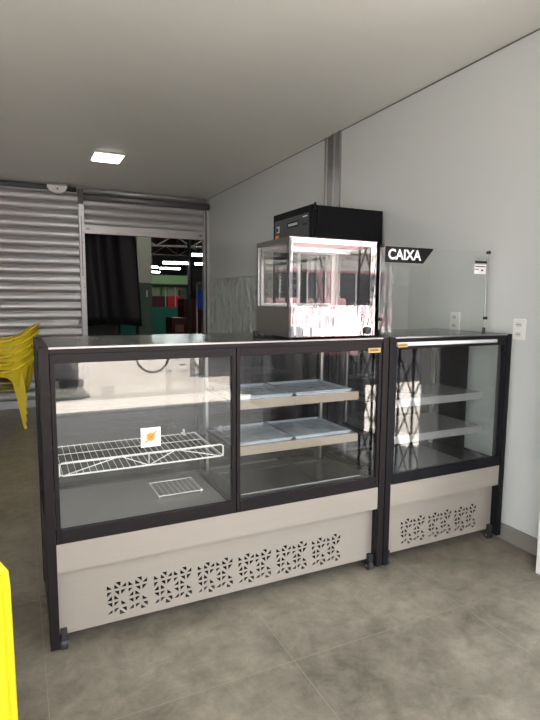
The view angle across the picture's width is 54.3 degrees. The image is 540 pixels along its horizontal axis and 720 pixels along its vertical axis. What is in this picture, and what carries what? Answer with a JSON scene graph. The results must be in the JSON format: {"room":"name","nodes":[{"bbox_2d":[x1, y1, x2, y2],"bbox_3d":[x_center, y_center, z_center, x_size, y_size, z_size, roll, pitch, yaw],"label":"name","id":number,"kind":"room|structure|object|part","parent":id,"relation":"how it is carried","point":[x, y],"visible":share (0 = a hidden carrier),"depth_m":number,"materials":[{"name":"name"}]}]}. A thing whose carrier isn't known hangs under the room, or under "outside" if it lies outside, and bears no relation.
{"room":"food shop","nodes":[
{"label":"food shop","id":0,"kind":"room"},
{"bbox_2d":[0,182,209,332],"bbox_3d":[-3.579,-0.813,6.753,5.844,2.933,0.150,-3,7,-26],"label":"wall","id":1,"kind":"structure","parent":0,"point":[208,290],"depth_m":7.83,"materials":[{"name":"white paint"}]},
{"bbox_2d":[0,180,81,409],"bbox_3d":[-4.378,-0.763,6.298,4.005,2.925,0.073,-3,7,-26],"label":"roller shutter","id":2,"kind":"object","parent":1,"relation":"attached to","point":[40,254],"visible":0.56,"depth_m":6.89,"materials":[{"name":"metal"}]},
{"bbox_2d":[77,188,87,335],"bbox_3d":[-2.536,-0.835,7.162,0.068,2.900,0.107,-3,7,-26],"label":"guide","id":3,"kind":"object","parent":1,"relation":"attached to","point":[79,190],"visible":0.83,"depth_m":7.07,"materials":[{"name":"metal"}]},
{"bbox_2d":[83,188,209,239],"bbox_3d":[-1.695,-2.034,7.402,1.757,0.590,0.106,-3,7,-26],"label":"roller shutter","id":4,"kind":"object","parent":1,"relation":"attached to","point":[107,214],"visible":0.99,"depth_m":7.37,"materials":[{"name":"metal"}]},
{"bbox_2d":[83,200,202,231],"bbox_3d":[-1.747,-2.036,7.418,1.677,0.362,0.033,-3,7,-26],"label":"curtain","id":5,"kind":"object","parent":4,"relation":"hanging from","point":[97,214],"depth_m":7.38,"materials":[{"name":"metal"}]},
{"bbox_2d":[202,210,206,332],"bbox_3d":[-0.980,-0.846,7.935,0.050,2.770,0.080,-3,7,-26],"label":"guide","id":6,"kind":"object","parent":1,"relation":"attached to","point":[204,242],"visible":0.54,"depth_m":7.86,"materials":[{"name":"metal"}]},
{"bbox_2d":[151,237,201,254],"bbox_3d":[-2.173,-6.949,27.043,28.000,0.150,36.244,-3,7,-26],"label":"ceiling","id":7,"kind":"structure","parent":0,"point":[178,250],"depth_m":37.70,"materials":[{"name":"brown metal"}]},
{"bbox_2d":[152,250,157,267],"bbox_3d":[-4.798,-5.041,21.663,0.333,2.460,0.100,-3,7,-26],"label":"tube light","id":8,"kind":"object","parent":7,"relation":"hanging from","point":[153,266],"visible":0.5,"depth_m":21.77,"materials":[{"name":"white plastic"}]},
{"bbox_2d":[152,237,159,272],"bbox_3d":[-5.610,-5.506,25.684,0.444,2.459,0.100,-3,7,-26],"label":"tube light","id":9,"kind":"object","parent":7,"relation":"hanging from","point":[152,237],"visible":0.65,"depth_m":25.73,"materials":[{"name":"white plastic"}]},
{"bbox_2d":[160,248,179,269],"bbox_3d":[-3.806,-4.759,19.942,0.777,2.617,0.100,-3,7,-26],"label":"tube light","id":10,"kind":"object","parent":7,"relation":"hanging from","point":[162,267],"visible":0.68,"depth_m":20.03,"materials":[{"name":"white plastic"}]},
{"bbox_2d":[163,239,187,264],"bbox_3d":[-2.883,-4.269,15.978,0.783,2.678,0.100,-3,7,-26],"label":"tube light","id":11,"kind":"object","parent":7,"relation":"hanging from","point":[164,261],"visible":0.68,"depth_m":16.12,"materials":[{"name":"white plastic"}]},
{"bbox_2d":[191,240,201,255],"bbox_3d":[-1.929,-4.113,14.224,0.399,2.577,0.100,-3,7,-26],"label":"tube light","id":12,"kind":"object","parent":7,"relation":"hanging from","point":[195,253],"visible":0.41,"depth_m":14.29,"materials":[{"name":"white plastic"}]},
{"bbox_2d":[195,240,201,264],"bbox_3d":[-2.421,-4.610,18.396,0.442,2.541,0.100,-3,7,-26],"label":"tube light","id":13,"kind":"object","parent":7,"relation":"hanging from","point":[197,262],"visible":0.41,"depth_m":18.44,"materials":[{"name":"white plastic"}]},
{"bbox_2d":[151,238,201,247],"bbox_3d":[-1.873,-4.711,22.001,16.021,0.810,0.070,-3,7,-26],"label":"roof truss","id":14,"kind":"object","parent":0,"point":[168,238],"visible":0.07,"depth_m":21.02,"materials":[{"name":"grey metal"}]},
{"bbox_2d":[151,246,201,256],"bbox_3d":[-4.905,-5.646,28.244,16.023,0.910,0.070,-3,7,-26],"label":"roof truss","id":15,"kind":"object","parent":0,"point":[158,246],"visible":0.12,"depth_m":28.14,"materials":[{"name":"grey metal"}]},
{"bbox_2d":[151,253,202,315],"bbox_3d":[-10.088,-6.209,43.656,28.000,5.500,0.200,-3,7,-26],"label":"wall","id":16,"kind":"structure","parent":0,"point":[183,268],"depth_m":44.37,"materials":[{"name":"grey paint"}]},
{"bbox_2d":[191,268,202,289],"bbox_3d":[-5.976,-6.957,45.273,1.598,1.830,0.290,-3,7,-26],"label":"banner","id":17,"kind":"object","parent":16,"relation":"attached to","point":[196,273],"visible":0.57,"depth_m":44.97,"materials":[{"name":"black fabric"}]},
{"bbox_2d":[0,316,539,719],"bbox_3d":[-0.315,-1.172,23.730,28.000,0.150,45.000,-3,7,-26],"label":"floor","id":18,"kind":"structure","parent":0,"point":[448,629],"depth_m":2.24,"materials":[{"name":"concrete"}]},
{"bbox_2d":[0,562,17,719],"bbox_3d":[-0.956,0.847,1.425,0.484,0.879,0.579,-3,7,-26],"label":"plastic chair","id":19,"kind":"object","parent":18,"relation":"on","point":[8,690],"visible":1,"depth_m":1.34,"materials":[{"name":"yellow plastic"}]},
{"bbox_3d":[-0.865,0.735,1.223,0.467,0.591,0.153,-3,7,-26],"label":"backrest","id":20,"kind":"part","parent":19,"relation":"part of","materials":[{"name":"yellow plastic"}]},
{"bbox_2d":[0,356,33,428],"bbox_3d":[-2.974,0.330,5.995,0.664,0.842,0.584,-3,7,-26],"label":"plastic chair","id":21,"kind":"object","parent":18,"relation":"on","point":[14,375],"visible":0.61,"depth_m":5.83,"materials":[{"name":"yellow plastic"}]},
{"bbox_3d":[-2.981,0.148,5.669,0.377,0.080,0.034,-2,7,-24],"label":"armrest","id":22,"kind":"part","parent":21,"relation":"part of","materials":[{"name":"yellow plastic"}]},
{"bbox_3d":[-3.048,0.335,5.960,0.442,0.065,0.471,-3,7,-26],"label":"seat","id":23,"kind":"part","parent":21,"relation":"part of","materials":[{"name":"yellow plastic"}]},
{"bbox_2d":[0,349,33,421],"bbox_3d":[-2.969,0.248,5.988,0.664,0.842,0.584,-3,7,-26],"label":"plastic chair","id":24,"kind":"object","parent":21,"relation":"on","point":[11,365],"visible":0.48,"depth_m":5.81,"materials":[{"name":"yellow plastic"}]},
{"bbox_3d":[-3.044,0.252,5.952,0.442,0.065,0.471,-3,7,-26],"label":"seat","id":25,"kind":"part","parent":24,"relation":"part of","materials":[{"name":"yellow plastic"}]},
{"bbox_3d":[-2.977,0.065,5.661,0.377,0.080,0.034,-2,7,-24],"label":"armrest","id":26,"kind":"part","parent":24,"relation":"part of","materials":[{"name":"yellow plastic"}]},
{"bbox_2d":[0,342,32,413],"bbox_3d":[-2.965,0.165,5.980,0.664,0.842,0.584,-3,7,-26],"label":"plastic chair","id":27,"kind":"object","parent":24,"relation":"on","point":[12,357],"visible":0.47,"depth_m":5.77,"materials":[{"name":"yellow plastic"}]},
{"bbox_3d":[-2.973,-0.018,5.653,0.377,0.080,0.034,-2,7,-24],"label":"armrest","id":28,"kind":"part","parent":27,"relation":"part of","materials":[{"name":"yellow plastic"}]},
{"bbox_3d":[-2.963,0.002,5.962,0.646,0.491,0.557,-3,7,-26],"label":"backrest","id":29,"kind":"part","parent":27,"relation":"part of","materials":[{"name":"yellow plastic"}]},
{"bbox_2d":[0,330,38,406],"bbox_3d":[-2.961,0.083,5.972,0.664,0.842,0.584,-3,7,-26],"label":"plastic chair","id":30,"kind":"object","parent":27,"relation":"on","point":[10,350],"visible":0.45,"depth_m":5.77,"materials":[{"name":"yellow plastic"}]},
{"bbox_3d":[-2.968,-0.100,5.646,0.377,0.080,0.034,-2,7,-24],"label":"armrest","id":31,"kind":"part","parent":30,"relation":"part of","materials":[{"name":"yellow plastic"}]},
{"bbox_3d":[-2.959,-0.081,5.954,0.646,0.491,0.557,-3,7,-26],"label":"backrest","id":32,"kind":"part","parent":30,"relation":"part of","materials":[{"name":"yellow plastic"}]},
{"bbox_2d":[0,322,39,399],"bbox_3d":[-2.957,0.000,5.965,0.664,0.842,0.584,-3,7,-26],"label":"plastic chair","id":33,"kind":"object","parent":30,"relation":"on","point":[10,341],"visible":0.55,"depth_m":5.81,"materials":[{"name":"yellow plastic"}]},
{"bbox_3d":[-2.964,-0.183,5.638,0.377,0.080,0.034,-2,7,-24],"label":"armrest","id":34,"kind":"part","parent":33,"relation":"part of","materials":[{"name":"yellow plastic"}]},
{"bbox_3d":[-3.198,-0.240,6.121,0.377,0.080,0.034,-3,7,-27],"label":"armrest","id":35,"kind":"part","parent":33,"relation":"part of","materials":[{"name":"yellow plastic"}]},
{"bbox_3d":[-2.955,-0.164,5.946,0.646,0.491,0.557,-3,7,-26],"label":"backrest","id":36,"kind":"part","parent":33,"relation":"part of","materials":[{"name":"yellow plastic"}]},
{"bbox_3d":[-2.768,0.141,5.808,0.144,0.600,0.051,-3,7,-26],"label":"leg","id":37,"kind":"part","parent":33,"relation":"part of","materials":[{"name":"yellow plastic"}]},
{"bbox_3d":[-2.772,0.223,5.816,0.144,0.600,0.051,-3,7,-26],"label":"leg","id":38,"kind":"part","parent":30,"relation":"part of","materials":[{"name":"yellow plastic"}]},
{"bbox_3d":[-2.777,0.306,5.823,0.144,0.600,0.051,-3,7,-26],"label":"leg","id":39,"kind":"part","parent":27,"relation":"part of","materials":[{"name":"yellow plastic"}]},
{"bbox_3d":[-2.967,0.084,5.969,0.646,0.491,0.557,-3,7,-26],"label":"backrest","id":40,"kind":"part","parent":24,"relation":"part of","materials":[{"name":"yellow plastic"}]},
{"bbox_3d":[-2.781,0.389,5.831,0.144,0.600,0.051,-3,7,-26],"label":"leg","id":41,"kind":"part","parent":24,"relation":"part of","materials":[{"name":"yellow plastic"}]},
{"bbox_3d":[-2.972,0.167,5.977,0.646,0.491,0.557,-3,7,-26],"label":"backrest","id":42,"kind":"part","parent":21,"relation":"part of","materials":[{"name":"yellow plastic"}]},
{"bbox_3d":[-2.785,0.471,5.839,0.144,0.600,0.051,-3,7,-26],"label":"leg","id":43,"kind":"part","parent":21,"relation":"part of","materials":[{"name":"yellow plastic"}]},
{"bbox_2d":[136,236,152,334],"bbox_3d":[-2.519,-2.361,10.396,0.286,5.200,0.310,-3,7,-26],"label":"column","id":44,"kind":"structure","parent":18,"relation":"on","point":[143,244],"depth_m":10.37,"materials":[{"name":"grey paint"}]},
{"bbox_2d":[118,275,187,334],"bbox_3d":[-4.977,-2.413,22.835,3.436,2.450,2.500,-3,7,-26],"label":"market stall","id":45,"kind":"object","parent":18,"relation":"on","point":[164,299],"visible":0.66,"depth_m":21.92,"materials":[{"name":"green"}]},
{"bbox_2d":[118,307,177,334],"bbox_3d":[-4.922,-1.641,21.891,2.655,1.130,0.600,-3,7,-26],"label":"countertop","id":46,"kind":"structure","parent":45,"relation":"on","point":[159,314],"depth_m":21.71,"materials":[{"name":"teal"}]},
{"bbox_2d":[166,299,200,333],"bbox_3d":[-3.010,-1.387,18.314,0.966,1.464,2.148,2,7,11],"label":"pile","id":47,"kind":"object","parent":18,"relation":"on","point":[174,325],"visible":0.69,"depth_m":18.36,"materials":[{"name":"red"}]},
{"bbox_2d":[187,239,190,333],"bbox_3d":[-2.524,-3.046,16.407,0.050,5.200,0.200,-3,7,-26],"label":"steel post","id":48,"kind":"object","parent":18,"relation":"on","point":[188,240],"visible":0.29,"depth_m":16.43,"materials":[{"name":"grey metal"}]},
{"bbox_2d":[196,282,202,333],"bbox_3d":[-1.528,-1.108,14.023,0.900,1.902,0.060,-3,7,-26],"label":"frame","id":49,"kind":"object","parent":18,"relation":"on","point":[197,283],"visible":0.33,"depth_m":13.79,"materials":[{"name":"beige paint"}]},
{"bbox_2d":[197,290,202,309],"bbox_3d":[-1.783,-1.566,13.745,0.236,0.518,0.089,-3,7,-26],"label":"cloth","id":50,"kind":"object","parent":49,"relation":"hanging from","point":[199,292],"visible":0.68,"depth_m":13.72,"materials":[{"name":"blue fabric"}]},
{"bbox_2d":[33,332,388,651],"bbox_3d":[-0.274,0.513,2.700,1.654,1.263,0.637,-3,7,-26],"label":"display case","id":51,"kind":"object","parent":18,"relation":"on","point":[110,408],"visible":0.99,"depth_m":2.58,"materials":[{"name":"grey metal"}]},
{"bbox_3d":[-1.003,0.534,2.350,0.036,1.233,0.637,-3,7,-26],"label":"frame","id":52,"kind":"part","parent":51,"relation":"part of","materials":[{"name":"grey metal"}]},
{"bbox_3d":[-0.741,0.273,2.759,0.770,0.673,0.004,-3,7,-26],"label":"glass pane","id":53,"kind":"part","parent":51,"relation":"part of","materials":[{"name":"clear glass"}]},
{"bbox_3d":[-0.741,0.273,2.759,0.810,0.723,0.014,-3,7,-26],"label":"sliding door","id":54,"kind":"part","parent":51,"relation":"part of","materials":[{"name":"clear glass"}]},
{"bbox_2d":[58,444,223,476],"bbox_3d":[-0.531,0.427,2.264,0.707,0.061,0.007,-3,7,-26],"label":"wire shelf","id":55,"kind":"object","parent":51,"relation":"attached to","point":[180,449],"depth_m":2.25,"materials":[{"name":"white metal"}]},
{"bbox_3d":[-0.507,0.342,2.233,0.770,0.767,0.026,-3,7,-26],"label":"door frame","id":56,"kind":"part","parent":51,"relation":"part of","materials":[{"name":"grey metal"}]},
{"bbox_2d":[149,477,202,498],"bbox_3d":[-0.477,0.645,2.660,0.224,0.016,0.204,-3,7,-26],"label":"wire rack","id":57,"kind":"object","parent":51,"relation":"on","point":[159,496],"visible":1,"depth_m":2.65,"materials":[{"name":"white metal"}]},
{"bbox_3d":[-0.271,-0.111,2.632,1.581,0.006,0.620,-3,7,-26],"label":"glass","id":58,"kind":"part","parent":51,"relation":"part of","materials":[{"name":"clear glass"}]},
{"bbox_3d":[-0.162,0.961,2.509,1.581,0.299,0.002,-3,7,-26],"label":"grille panel","id":59,"kind":"part","parent":51,"relation":"part of","materials":[{"name":"metal"}]},
{"bbox_3d":[-0.143,-0.067,2.369,1.581,0.020,0.046,-3,7,-26],"label":"rail","id":60,"kind":"part","parent":51,"relation":"part of","materials":[{"name":"grey metal"}]},
{"bbox_2d":[214,469,276,497],"bbox_3d":[-0.129,0.639,2.744,0.221,0.015,0.351,-3,7,-26],"label":"serving tray","id":61,"kind":"object","parent":51,"relation":"on","point":[250,481],"visible":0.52,"depth_m":2.77,"materials":[{"name":"black metal"}]},
{"bbox_2d":[213,422,291,445],"bbox_3d":[-0.096,0.380,2.730,0.301,0.015,0.351,-3,7,-26],"label":"serving tray","id":62,"kind":"object","parent":51,"relation":"on","point":[261,432],"visible":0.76,"depth_m":2.74,"materials":[{"name":"white metal"}]},
{"bbox_2d":[213,383,292,399],"bbox_3d":[-0.094,0.159,2.705,0.301,0.015,0.351,-3,7,-26],"label":"serving tray","id":63,"kind":"object","parent":51,"relation":"on","point":[255,390],"visible":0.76,"depth_m":2.71,"materials":[{"name":"white metal"}]},
{"bbox_2d":[253,330,264,336],"bbox_3d":[-0.056,-0.134,2.683,0.045,0.032,0.060,-3,7,-26],"label":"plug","id":64,"kind":"object","parent":51,"relation":"on","point":[256,333],"visible":0.99,"depth_m":2.68,"materials":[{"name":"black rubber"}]},
{"bbox_3d":[-0.054,0.238,3.107,0.770,0.673,0.004,-3,7,-26],"label":"glass pane","id":65,"kind":"part","parent":51,"relation":"part of","materials":[{"name":"clear glass"}]},
{"bbox_3d":[-0.054,0.238,3.107,0.810,0.723,0.014,-3,7,-26],"label":"sliding door","id":66,"kind":"part","parent":51,"relation":"part of","materials":[{"name":"clear glass"}]},
{"bbox_2d":[206,388,354,401],"bbox_3d":[0.059,0.163,2.791,0.700,0.012,0.410,-3,7,-26],"label":"shelf","id":67,"kind":"object","parent":51,"relation":"attached to","point":[213,392],"depth_m":2.64,"materials":[{"name":"grey"}]},
{"bbox_2d":[206,423,355,446],"bbox_3d":[0.058,0.385,2.816,0.700,0.012,0.410,-3,7,-26],"label":"shelf","id":68,"kind":"object","parent":51,"relation":"attached to","point":[351,435],"depth_m":2.67,"materials":[{"name":"grey metal"}]},
{"bbox_2d":[254,463,317,487],"bbox_3d":[0.085,0.629,2.847,0.226,0.015,0.351,-3,7,-26],"label":"serving tray","id":69,"kind":"object","parent":51,"relation":"on","point":[282,475],"visible":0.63,"depth_m":2.87,"materials":[{"name":"black metal"}]},
{"bbox_2d":[266,417,350,438],"bbox_3d":[0.204,0.366,2.873,0.336,0.015,0.351,-3,7,-26],"label":"serving tray","id":70,"kind":"object","parent":51,"relation":"on","point":[310,426],"visible":0.98,"depth_m":2.88,"materials":[{"name":"white metal"}]},
{"bbox_3d":[0.206,0.308,2.574,0.804,0.767,0.026,-3,7,-26],"label":"door frame","id":71,"kind":"part","parent":51,"relation":"part of","materials":[{"name":"grey metal"}]},
{"bbox_2d":[267,379,351,394],"bbox_3d":[0.206,0.144,2.848,0.336,0.015,0.351,-3,7,-26],"label":"serving tray","id":72,"kind":"object","parent":51,"relation":"on","point":[314,386],"visible":0.85,"depth_m":2.85,"materials":[{"name":"white metal"}]},
{"bbox_2d":[256,236,376,339],"bbox_3d":[0.235,-0.364,2.734,0.501,0.482,0.386,-3,7,-26],"label":"display case","id":73,"kind":"object","parent":51,"relation":"on","point":[289,319],"visible":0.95,"depth_m":2.63,"materials":[{"name":"silver metal"}]},
{"bbox_3d":[0.008,-0.198,2.652,0.003,0.144,0.368,-3,7,-26],"label":"panel","id":74,"kind":"part","parent":73,"relation":"part of","materials":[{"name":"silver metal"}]},
{"bbox_3d":[0.059,-0.443,2.836,0.235,0.296,0.005,-3,7,-26],"label":"sliding door","id":75,"kind":"part","parent":73,"relation":"part of","materials":[{"name":"clear glass"}]},
{"bbox_3d":[0.233,-0.441,2.732,0.497,0.322,0.368,-3,7,-26],"label":"frame","id":76,"kind":"part","parent":73,"relation":"part of","materials":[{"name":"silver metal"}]},
{"bbox_3d":[0.254,-0.453,2.936,0.235,0.296,0.005,-3,7,-26],"label":"sliding door","id":77,"kind":"part","parent":73,"relation":"part of","materials":[{"name":"clear glass"}]},
{"bbox_3d":[0.235,-0.602,2.712,0.501,0.004,0.376,-3,7,-26],"label":"plate","id":78,"kind":"part","parent":73,"relation":"part of","materials":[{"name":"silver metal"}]},
{"bbox_2d":[293,247,349,254],"bbox_3d":[0.255,-0.547,2.640,0.347,0.020,0.015,-3,7,-26],"label":"lamp","id":79,"kind":"object","parent":73,"relation":"attached to","point":[308,250],"depth_m":2.63,"materials":[{"name":"white plastic"}]},
{"bbox_3d":[0.311,-0.189,2.592,0.497,0.144,0.004,-3,7,-26],"label":"panel","id":80,"kind":"part","parent":73,"relation":"part of","materials":[{"name":"silver metal"}]},
{"bbox_3d":[0.313,-0.421,2.566,0.497,0.322,0.004,-3,7,-26],"label":"frame","id":81,"kind":"part","parent":73,"relation":"part of","materials":[{"name":"silver metal"}]},
{"bbox_3d":[0.498,-0.151,2.678,0.038,0.038,0.012,-3,7,-26],"label":"thermostat knob","id":82,"kind":"part","parent":73,"relation":"part of","materials":[{"name":"black plastic"}]},
{"bbox_2d":[292,458,355,480],"bbox_3d":[0.301,0.619,2.950,0.226,0.015,0.351,-3,7,-26],"label":"serving tray","id":83,"kind":"object","parent":51,"relation":"on","point":[322,469],"visible":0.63,"depth_m":2.97,"materials":[{"name":"black"}]},
{"bbox_3d":[0.455,0.465,3.047,0.036,1.233,0.637,-3,7,-26],"label":"frame","id":84,"kind":"part","parent":51,"relation":"part of","materials":[{"name":"grey metal"}]},
{"bbox_3d":[0.531,-0.049,2.674,0.076,0.024,0.002,-3,7,-26],"label":"gold plate","id":85,"kind":"part","parent":51,"relation":"part of","materials":[{"name":"brown metal"}]},
{"bbox_2d":[273,202,382,459],"bbox_3d":[0.431,-0.117,4.338,0.676,2.157,0.653,-3,7,-26],"label":"fridge","id":86,"kind":"object","parent":18,"relation":"on","point":[314,220],"visible":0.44,"depth_m":4.01,"materials":[{"name":"black paint"}]},
{"bbox_3d":[0.175,0.021,4.238,0.007,1.560,0.519,-3,7,-26],"label":"door glass","id":87,"kind":"part","parent":86,"relation":"part of","materials":[{"name":"clear glass"}]},
{"bbox_3d":[0.178,0.024,4.240,0.043,1.695,0.639,-3,7,-26],"label":"door","id":88,"kind":"part","parent":86,"relation":"part of","materials":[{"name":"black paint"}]},
{"bbox_2d":[326,328,511,565],"bbox_3d":[0.881,0.460,3.244,0.892,1.263,0.652,-3,7,-26],"label":"display case","id":89,"kind":"object","parent":18,"relation":"on","point":[434,483],"visible":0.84,"depth_m":3.14,"materials":[{"name":"black metal"}]},
{"bbox_3d":[0.582,0.210,3.392,0.429,0.723,0.014,-3,7,-26],"label":"sliding door","id":90,"kind":"part","parent":89,"relation":"part of","materials":[{"name":"clear glass"}]},
{"bbox_3d":[0.492,0.463,3.065,0.036,1.233,0.637,-3,7,-26],"label":"frame","id":91,"kind":"part","parent":89,"relation":"part of","materials":[{"name":"black metal"}]},
{"bbox_3d":[0.761,0.195,3.461,0.780,0.700,0.006,-3,7,-26],"label":"panel","id":92,"kind":"part","parent":89,"relation":"part of","materials":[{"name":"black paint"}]},
{"bbox_3d":[0.689,-0.076,2.727,0.064,0.020,0.002,-3,7,-26],"label":"gold plate","id":93,"kind":"part","parent":89,"relation":"part of","materials":[{"name":"brown metal"}]},
{"bbox_2d":[343,412,477,436],"bbox_3d":[0.859,0.394,3.205,0.720,0.012,0.410,-3,7,-26],"label":"shelf","id":94,"kind":"object","parent":89,"relation":"attached to","point":[431,424],"depth_m":3.16,"materials":[{"name":"grey"}]},
{"bbox_2d":[355,383,479,399],"bbox_3d":[0.870,0.193,3.164,0.720,0.012,0.370,-3,7,-26],"label":"shelf","id":95,"kind":"object","parent":89,"relation":"attached to","point":[435,391],"depth_m":3.12,"materials":[{"name":"grey"}]},
{"bbox_2d":[378,244,490,334],"bbox_3d":[0.961,-0.398,3.040,0.814,0.492,0.025,-3,7,-26],"label":"shield","id":96,"kind":"object","parent":89,"relation":"on","point":[400,254],"visible":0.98,"depth_m":2.93,"materials":[{"name":"clear glass"}]},
{"bbox_3d":[0.599,-0.375,2.874,0.007,0.477,0.007,-3,7,-26],"label":"support rod","id":97,"kind":"part","parent":96,"relation":"part of","materials":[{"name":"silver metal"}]},
{"bbox_2d":[475,261,486,270],"bbox_3d":[1.269,-0.565,3.164,0.096,0.060,0.002,-3,7,-26],"label":"print","id":98,"kind":"object","parent":96,"relation":"attached to","point":[478,267],"depth_m":3.16,"materials":[{"name":"white paper"}]},
{"bbox_3d":[1.317,-0.409,3.218,0.007,0.477,0.007,-3,7,-26],"label":"support rod","id":99,"kind":"part","parent":96,"relation":"part of","materials":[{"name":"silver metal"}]},
{"bbox_3d":[0.881,-0.165,3.183,0.819,0.006,0.620,-3,7,-26],"label":"glass","id":100,"kind":"part","parent":89,"relation":"part of","materials":[{"name":"clear glass"}]},
{"bbox_3d":[0.990,0.908,3.061,0.819,0.297,0.002,-3,7,-26],"label":"grille panel","id":101,"kind":"part","parent":89,"relation":"part of","materials":[{"name":"metal"}]},
{"bbox_3d":[1.009,0.271,2.958,0.819,0.767,0.026,-3,7,-26],"label":"door frame","id":102,"kind":"part","parent":89,"relation":"part of","materials":[{"name":"black metal"}]},
{"bbox_3d":[1.008,-0.121,2.921,0.819,0.020,0.046,-3,7,-26],"label":"rail","id":103,"kind":"part","parent":89,"relation":"part of","materials":[{"name":"black metal"}]},
{"bbox_3d":[1.195,0.201,3.504,0.004,0.725,0.295,-3,7,-26],"label":"panel","id":104,"kind":"part","parent":89,"relation":"part of","materials":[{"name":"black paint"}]},
{"bbox_3d":[1.263,0.427,3.434,0.036,1.233,0.637,-3,7,-26],"label":"frame","id":105,"kind":"part","parent":89,"relation":"part of","materials":[{"name":"black metal"}]},
{"bbox_2d":[0,0,539,198],"bbox_3d":[-1.557,-1.889,2.491,6.104,0.200,9.306,-3,7,-26],"label":"ceiling","id":106,"kind":"structure","parent":0,"point":[199,98],"depth_m":3.49,"materials":[{"name":"white paint"}]},
{"bbox_2d":[47,183,67,193],"bbox_3d":[-2.762,-2.220,6.829,0.248,0.113,0.086,-3,7,-26],"label":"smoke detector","id":107,"kind":"object","parent":106,"relation":"attached to","point":[54,188],"visible":1,"depth_m":6.80,"materials":[{"name":"white plastic"}]},
{"bbox_2d":[90,151,124,163],"bbox_3d":[-1.713,-2.128,5.537,0.310,0.016,0.355,-3,7,-26],"label":"recessed light","id":108,"kind":"object","parent":106,"relation":"in","point":[96,156],"visible":1,"depth_m":5.50,"materials":[{"name":"white plastic"}]},
{"bbox_2d":[209,30,539,538],"bbox_3d":[0.456,-0.616,5.291,0.150,2.933,6.306,-3,7,-26],"label":"wall","id":109,"kind":"structure","parent":0,"point":[453,165],"depth_m":3.42,"materials":[{"name":"white paint"}]},
{"bbox_2d":[209,273,272,279],"bbox_3d":[-0.204,-1.036,6.430,0.020,0.015,3.206,-3,7,-26],"label":"trim","id":110,"kind":"structure","parent":109,"relation":"attached to","point":[264,273],"depth_m":6.79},
{"bbox_2d":[210,274,272,332],"bbox_3d":[-0.206,-0.213,6.526,0.012,1.642,3.206,-3,7,-26],"label":"wall panel","id":111,"kind":"object","parent":109,"relation":"attached to","point":[232,300],"depth_m":6.96,"materials":[{"name":"grey"}]},
{"bbox_2d":[324,130,341,206],"bbox_3d":[0.554,-0.568,4.885,0.026,2.931,0.255,-3,7,-26],"label":"steel pillar","id":112,"kind":"structure","parent":109,"relation":"attached to","point":[333,143],"depth_m":4.73,"materials":[{"name":"grey metal"}]},
{"bbox_2d":[209,28,539,198],"bbox_3d":[0.429,-2.059,5.024,0.006,0.006,6.156,-3,7,-26],"label":"trim","id":113,"kind":"structure","parent":109,"relation":"attached to","point":[539,28],"depth_m":3.73,"materials":[{"name":"grey"}]},
{"bbox_2d":[450,312,459,329],"bbox_3d":[1.232,-0.258,3.512,0.014,0.124,0.084,-3,7,-26],"label":"wall socket","id":114,"kind":"object","parent":109,"relation":"attached to","point":[454,316],"visible":0.88,"depth_m":3.50,"materials":[{"name":"white plastic"}]},
{"bbox_2d":[473,522,537,555],"bbox_3d":[0.329,0.784,5.506,0.012,0.100,5.806,-3,7,-26],"label":"baseboard","id":115,"kind":"structure","parent":109,"relation":"attached to","point":[518,538],"depth_m":3.12,"materials":[{"name":"grey tile"}]},
{"bbox_2d":[512,319,525,340],"bbox_3d":[1.450,-0.177,3.064,0.014,0.124,0.084,-3,7,-26],"label":"wall socket","id":116,"kind":"object","parent":109,"relation":"attached to","point":[519,325],"visible":1,"depth_m":3.06,"materials":[{"name":"white plastic"}]},
{"bbox_2d":[536,513,539,574],"bbox_3d":[1.559,-0.305,2.628,0.184,2.933,0.177,-3,7,-26],"label":"trim","id":117,"kind":"structure","parent":109,"relation":"attached to","point":[538,543],"depth_m":2.81,"materials":[{"name":"white plastic"}]},
{"bbox_3d":[5.650,-2.461,11.139,28.000,5.350,0.050,-3,7,-26],"label":"wall","id":118,"kind":"structure","parent":0,"visible":0},
{"bbox_2d":[85,233,141,325],"bbox_3d":[-2.282,-1.597,7.501,0.869,2.260,0.067,-3,7,-26],"label":"curtain","id":119,"kind":"object","parent":118,"relation":"hanging from","point":[112,277],"visible":0.47,"depth_m":7.55,"materials":[{"name":"black fabric"}]}
]}

